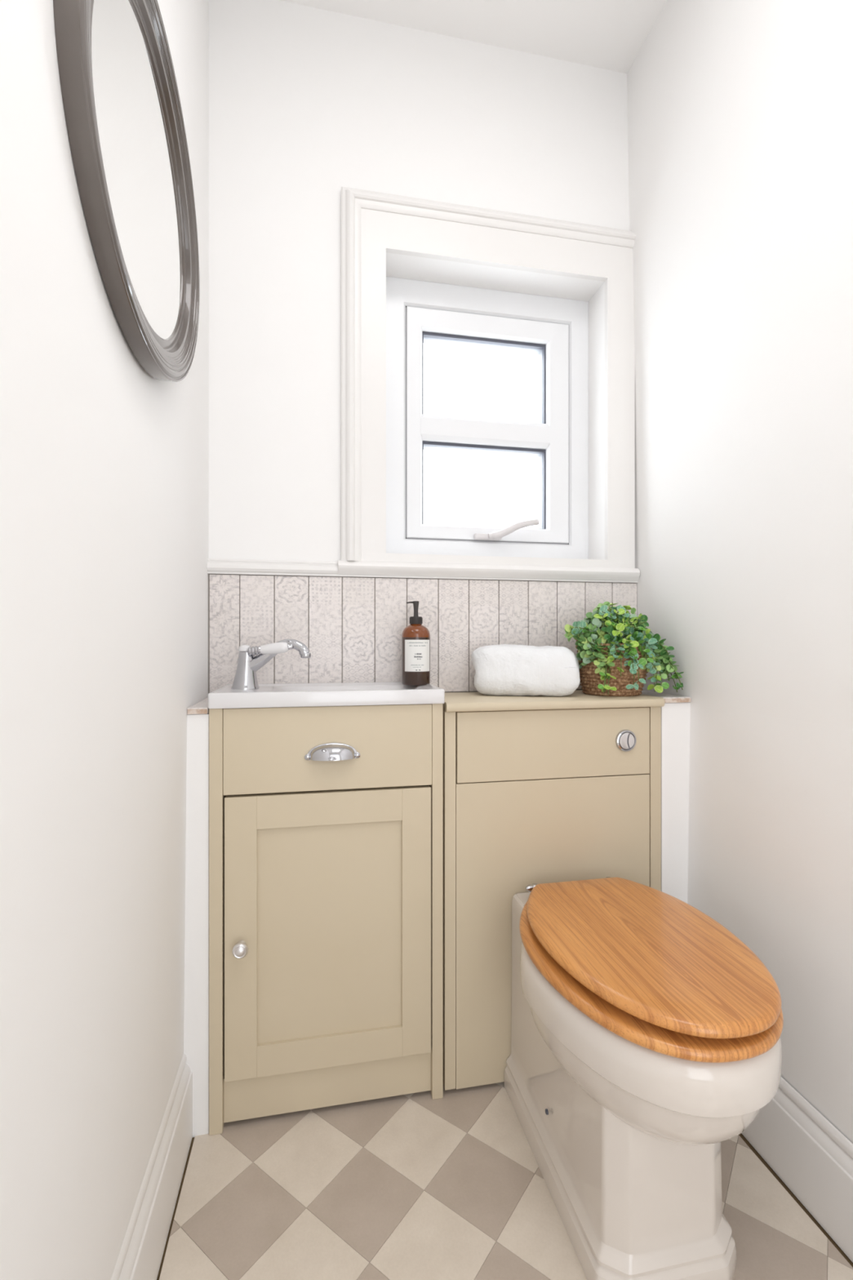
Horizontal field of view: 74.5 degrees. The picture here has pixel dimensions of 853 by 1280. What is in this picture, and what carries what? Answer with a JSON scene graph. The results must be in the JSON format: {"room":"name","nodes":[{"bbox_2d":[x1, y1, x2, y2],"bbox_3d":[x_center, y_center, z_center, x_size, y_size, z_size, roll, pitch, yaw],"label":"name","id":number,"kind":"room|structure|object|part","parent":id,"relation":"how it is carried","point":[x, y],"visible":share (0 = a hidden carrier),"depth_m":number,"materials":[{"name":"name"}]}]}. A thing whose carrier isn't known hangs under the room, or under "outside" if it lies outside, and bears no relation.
{"room":"bathroom","nodes":[
{"label":"bathroom","id":0,"kind":"room"},
{"bbox_2d":[0,0,208,1279],"bbox_3d":[-0.391,-0.305,0.280,0.148,2.650,2.600,0,0,-11],"label":"wall","id":1,"kind":"structure","parent":0,"point":[104,461],"depth_m":0.62,"materials":[{"name":"white paint"}]},
{"bbox_2d":[53,0,199,382],"bbox_3d":[-0.403,-0.658,0.810,0.035,0.518,0.519,0,0,-9],"label":"round mirror","id":2,"kind":"object","parent":1,"relation":"attached to","point":[126,129],"visible":1,"depth_m":0.76,"materials":[{"name":"grey metal"}]},
{"bbox_2d":[111,1053,192,1279],"bbox_3d":[-0.275,0.914,0.074,0.020,0.170,2.150,0,0,-11],"label":"baseboard","id":3,"kind":"structure","parent":1,"relation":"attached to","point":[143,1246],"depth_m":0.91,"materials":[{"name":"white paint"}]},
{"bbox_2d":[183,697,208,1137],"bbox_3d":[-0.495,0.573,1.246,0.064,0.874,0.245,0,0,-11],"label":"wall","id":4,"kind":"structure","parent":0,"point":[196,1027],"depth_m":1.13,"materials":[{"name":"white paint"}]},
{"bbox_2d":[208,0,636,693],"bbox_3d":[0.009,-0.305,1.556,1.235,2.650,0.210,0,0,-11],"label":"wall","id":5,"kind":"structure","parent":0,"point":[307,104],"depth_m":1.41,"materials":[{"name":"white paint"}]},
{"bbox_2d":[207,558,639,582],"bbox_3d":[0.033,-0.177,1.452,1.134,0.037,0.021,0,0,-11],"label":"trim","id":6,"kind":"structure","parent":5,"relation":"attached to","point":[215,566],"depth_m":1.38,"materials":[{"name":"white paint"}]},
{"bbox_2d":[386,276,588,559],"bbox_3d":[0.173,-0.606,1.600,0.610,0.772,0.126,0,0,-11],"label":"window","id":7,"kind":"structure","parent":5,"relation":"in","point":[555,330],"depth_m":1.59,"materials":[{"name":"white plastic"}]},
{"bbox_3d":[-0.097,-0.606,1.571,0.068,0.772,0.078,0,0,-11],"label":"frame","id":8,"kind":"part","parent":7,"relation":"part of","materials":[{"name":"white plastic"}]},
{"bbox_3d":[-0.039,-0.601,1.584,0.044,0.636,0.076,0,0,-11],"label":"sash rail","id":9,"kind":"part","parent":7,"relation":"part of","materials":[{"name":"white plastic"}]},
{"bbox_3d":[0.169,-0.249,1.623,0.610,0.059,0.078,0,0,-11],"label":"frame","id":10,"kind":"part","parent":7,"relation":"part of","materials":[{"name":"white plastic"}]},
{"bbox_3d":[0.173,-0.302,1.625,0.477,0.040,0.076,0,0,-11],"label":"sash rail","id":11,"kind":"part","parent":7,"relation":"part of","materials":[{"name":"white plastic"}]},
{"bbox_3d":[0.169,-0.957,1.623,0.610,0.070,0.078,0,0,-11],"label":"frame","id":12,"kind":"part","parent":7,"relation":"part of","materials":[{"name":"white plastic"}]},
{"bbox_3d":[0.172,-0.290,1.579,0.080,0.018,0.016,0,0,-11],"label":"handle","id":13,"kind":"part","parent":7,"relation":"part of","materials":[{"name":"white"}]},
{"bbox_3d":[0.173,-0.890,1.625,0.477,0.056,0.076,0,0,-11],"label":"sash rail","id":14,"kind":"part","parent":7,"relation":"part of","materials":[{"name":"white plastic"}]},
{"bbox_3d":[0.244,-0.310,1.567,0.141,0.058,0.032,0,0,-2],"label":"lever","id":15,"kind":"part","parent":7,"relation":"part of","materials":[{"name":"white"}]},
{"bbox_3d":[0.376,-0.601,1.665,0.064,0.636,0.076,0,0,-11],"label":"sash rail","id":16,"kind":"part","parent":7,"relation":"part of","materials":[{"name":"white plastic"}]},
{"bbox_3d":[0.440,-0.606,1.677,0.058,0.772,0.078,0,0,-11],"label":"frame","id":17,"kind":"part","parent":7,"relation":"part of","materials":[{"name":"white plastic"}]},
{"bbox_2d":[341,186,635,568],"bbox_3d":[0.182,-0.665,1.477,0.804,0.936,0.031,0,0,-11],"label":"window surround","id":18,"kind":"object","parent":5,"relation":"attached to","point":[374,224],"visible":0.95,"depth_m":1.45,"materials":[{"name":"white paint"}]},
{"bbox_3d":[-0.188,-0.665,1.405,0.050,0.936,0.031,0,0,-11],"label":"moulding","id":19,"kind":"part","parent":18,"relation":"part of","materials":[{"name":"white paint"}]},
{"bbox_3d":[0.181,-1.108,1.477,0.802,0.050,0.031,0,0,-11],"label":"moulding","id":20,"kind":"part","parent":18,"relation":"part of","materials":[{"name":"white paint"}]},
{"bbox_2d":[337,560,639,581],"bbox_3d":[0.182,-0.181,1.477,0.820,0.036,0.029,0,0,-11],"label":"board","id":21,"kind":"object","parent":5,"relation":"attached to","point":[344,567],"visible":1,"depth_m":1.46,"materials":[{"name":"white paint"}]},
{"bbox_2d":[280,0,667,73],"bbox_3d":[0.237,-1.630,0.393,1.235,0.100,2.580,0,0,-11],"label":"ceiling","id":22,"kind":"structure","parent":0,"point":[606,34],"depth_m":1.43,"materials":[{"name":"white paint"}]},
{"bbox_2d":[156,1081,852,1279],"bbox_3d":[0.267,1.015,0.236,1.235,0.030,2.500,0,0,-11],"label":"floor","id":23,"kind":"structure","parent":0,"point":[412,1186],"depth_m":0.99,"materials":[{"name":"brown"}]},
{"bbox_2d":[208,703,443,1135],"bbox_3d":[-0.218,0.569,1.263,0.484,0.862,0.238,0,0,-11],"label":"vanity cabinet","id":24,"kind":"object","parent":23,"relation":"on","point":[326,823],"visible":0.97,"depth_m":1.18,"materials":[{"name":"beige paint"}]},
{"bbox_3d":[-0.446,0.569,1.235,0.026,0.862,0.205,0,0,-11],"label":"panel","id":25,"kind":"part","parent":24,"relation":"part of","materials":[{"name":"beige paint"}]},
{"bbox_3d":[-0.373,0.620,1.128,0.031,0.031,0.032,0,0,-11],"label":"knob","id":26,"kind":"part","parent":24,"relation":"part of","materials":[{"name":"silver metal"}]},
{"bbox_2d":[208,681,444,708],"bbox_3d":[-0.221,0.122,1.284,0.488,0.031,0.232,0,0,-11],"label":"basin","id":27,"kind":"object","parent":24,"relation":"on","point":[332,694],"visible":0.88,"depth_m":1.18,"materials":[{"name":"white ceramic"}]},
{"bbox_2d":[231,639,311,689],"bbox_3d":[-0.350,0.053,1.255,0.177,0.112,0.060,0,0,8],"label":"tap","id":28,"kind":"object","parent":27,"relation":"on","point":[246,677],"visible":1,"depth_m":1.25,"materials":[{"name":"silver metal"}]},
{"bbox_3d":[-0.340,0.018,1.250,0.064,0.027,0.027,0,0,-11],"label":"ceramic lever","id":29,"kind":"part","parent":28,"relation":"part of","materials":[{"name":"white ceramic"}]},
{"bbox_3d":[-0.337,0.038,1.260,0.150,0.081,0.035,0,0,3],"label":"spout","id":30,"kind":"part","parent":28,"relation":"part of","materials":[{"name":"silver metal"}]},
{"bbox_2d":[401,600,430,685],"bbox_3d":[-0.026,0.007,1.372,0.070,0.204,0.071,0,0,-11],"label":"soap bottle","id":31,"kind":"object","parent":27,"relation":"on","point":[415,637],"visible":1,"depth_m":1.34,"materials":[{"name":"brown glass"}]},
{"bbox_2d":[408,642,426,667],"bbox_3d":[-0.020,0.035,1.342,0.048,0.060,0.010,0,0,-11],"label":"print","id":32,"kind":"object","parent":31,"relation":"attached to","point":[417,651],"depth_m":1.34,"materials":[{"name":"grey paper"}]},
{"bbox_3d":[-0.202,0.228,1.188,0.433,0.176,0.018,0,0,-11],"label":"drawer","id":33,"kind":"part","parent":24,"relation":"part of","materials":[{"name":"beige paint"}]},
{"bbox_3d":[-0.202,0.609,1.188,0.428,0.576,0.020,0,0,-11],"label":"door","id":34,"kind":"part","parent":24,"relation":"part of","materials":[{"name":"beige paint"}]},
{"bbox_3d":[-0.202,0.611,1.191,0.303,0.447,0.011,0,0,-11],"label":"door panel","id":35,"kind":"part","parent":24,"relation":"part of","materials":[{"name":"beige paint"}]},
{"bbox_3d":[-0.197,0.233,1.177,0.115,0.034,0.006,0,0,-11],"label":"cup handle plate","id":36,"kind":"part","parent":24,"relation":"part of","materials":[{"name":"silver metal"}]},
{"bbox_3d":[-0.195,0.233,1.166,0.094,0.030,0.027,0,0,-11],"label":"cup handle","id":37,"kind":"part","parent":24,"relation":"part of","materials":[{"name":"silver metal"}]},
{"bbox_3d":[0.005,0.569,1.323,0.024,0.862,0.205,0,0,-11],"label":"panel","id":38,"kind":"part","parent":24,"relation":"part of","materials":[{"name":"beige paint"}]},
{"bbox_2d":[443,706,661,1090],"bbox_3d":[0.280,0.574,1.375,0.526,0.832,0.208,0,0,-11],"label":"base cabinet","id":39,"kind":"object","parent":23,"relation":"on","point":[540,796],"visible":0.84,"depth_m":1.26,"materials":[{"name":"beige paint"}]},
{"bbox_3d":[0.033,0.573,1.331,0.025,0.830,0.200,0,0,-11],"label":"panel","id":40,"kind":"part","parent":39,"relation":"part of","materials":[{"name":"beige paint"}]},
{"bbox_3d":[0.296,0.238,1.290,0.469,0.156,0.018,0,0,-11],"label":"panel","id":41,"kind":"part","parent":39,"relation":"part of","materials":[{"name":"beige paint"}]},
{"bbox_2d":[443,689,664,711],"bbox_3d":[0.280,0.147,1.381,0.527,0.021,0.234,0,0,-11],"label":"countertop","id":42,"kind":"structure","parent":39,"relation":"on","point":[454,701],"depth_m":1.28,"materials":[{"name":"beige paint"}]},
{"bbox_2d":[471,644,580,696],"bbox_3d":[0.242,0.073,1.387,0.264,0.126,0.126,0,0,12],"label":"towel","id":43,"kind":"object","parent":42,"relation":"on","point":[502,669],"visible":1,"depth_m":1.33,"materials":[{"name":"white fabric"}]},
{"bbox_2d":[564,601,684,696],"bbox_3d":[0.472,0.020,1.401,0.280,0.232,0.203,0,0,-11],"label":"potted plant","id":44,"kind":"object","parent":42,"relation":"on","point":[611,664],"visible":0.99,"depth_m":1.35,"materials":[{"name":"green plant"}]},
{"bbox_3d":[0.524,0.573,1.427,0.028,0.830,0.200,0,0,-11],"label":"panel","id":45,"kind":"part","parent":39,"relation":"part of","materials":[{"name":"beige paint"}]},
{"bbox_2d":[504,876,783,1279],"bbox_3d":[0.368,0.757,1.015,0.385,0.486,0.546,0,0,-11],"label":"toilet","id":46,"kind":"object","parent":23,"relation":"on","point":[646,1033],"visible":1,"depth_m":0.86,"materials":[{"name":"beige ceramic"}]},
{"bbox_3d":[0.373,0.557,0.989,0.374,0.019,0.488,0,0,-11],"label":"seat","id":47,"kind":"part","parent":46,"relation":"part of","materials":[{"name":"brown wood"}]},
{"bbox_3d":[0.376,0.528,0.989,0.346,0.027,0.490,0,0,-11],"label":"lid","id":48,"kind":"part","parent":46,"relation":"part of","materials":[{"name":"brown wood"}]},
{"bbox_2d":[575,640,648,696],"bbox_3d":[0.467,0.061,1.416,0.183,0.149,0.173,0,0,-11],"label":"basket","id":49,"kind":"object","parent":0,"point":[600,672],"depth_m":1.34,"materials":[{"name":"brown wicker"}]},
{"bbox_2d":[641,689,690,903],"bbox_3d":[0.583,0.573,1.457,0.096,0.874,0.245,0,0,-11],"label":"wall","id":50,"kind":"structure","parent":0,"point":[676,711],"depth_m":1.34,"materials":[{"name":"white paint"}]},
{"bbox_2d":[626,0,852,1143],"bbox_3d":[0.843,-0.305,0.521,0.157,2.650,2.600,0,0,-11],"label":"wall","id":51,"kind":"structure","parent":0,"point":[740,112],"depth_m":1.13,"materials":[{"name":"white paint"}]},
{"bbox_2d":[742,1076,852,1262],"bbox_3d":[0.815,0.914,0.287,0.022,0.170,2.150,0,0,-11],"label":"baseboard","id":52,"kind":"structure","parent":51,"relation":"attached to","point":[810,1155],"depth_m":0.98,"materials":[{"name":"white paint"}]}
]}

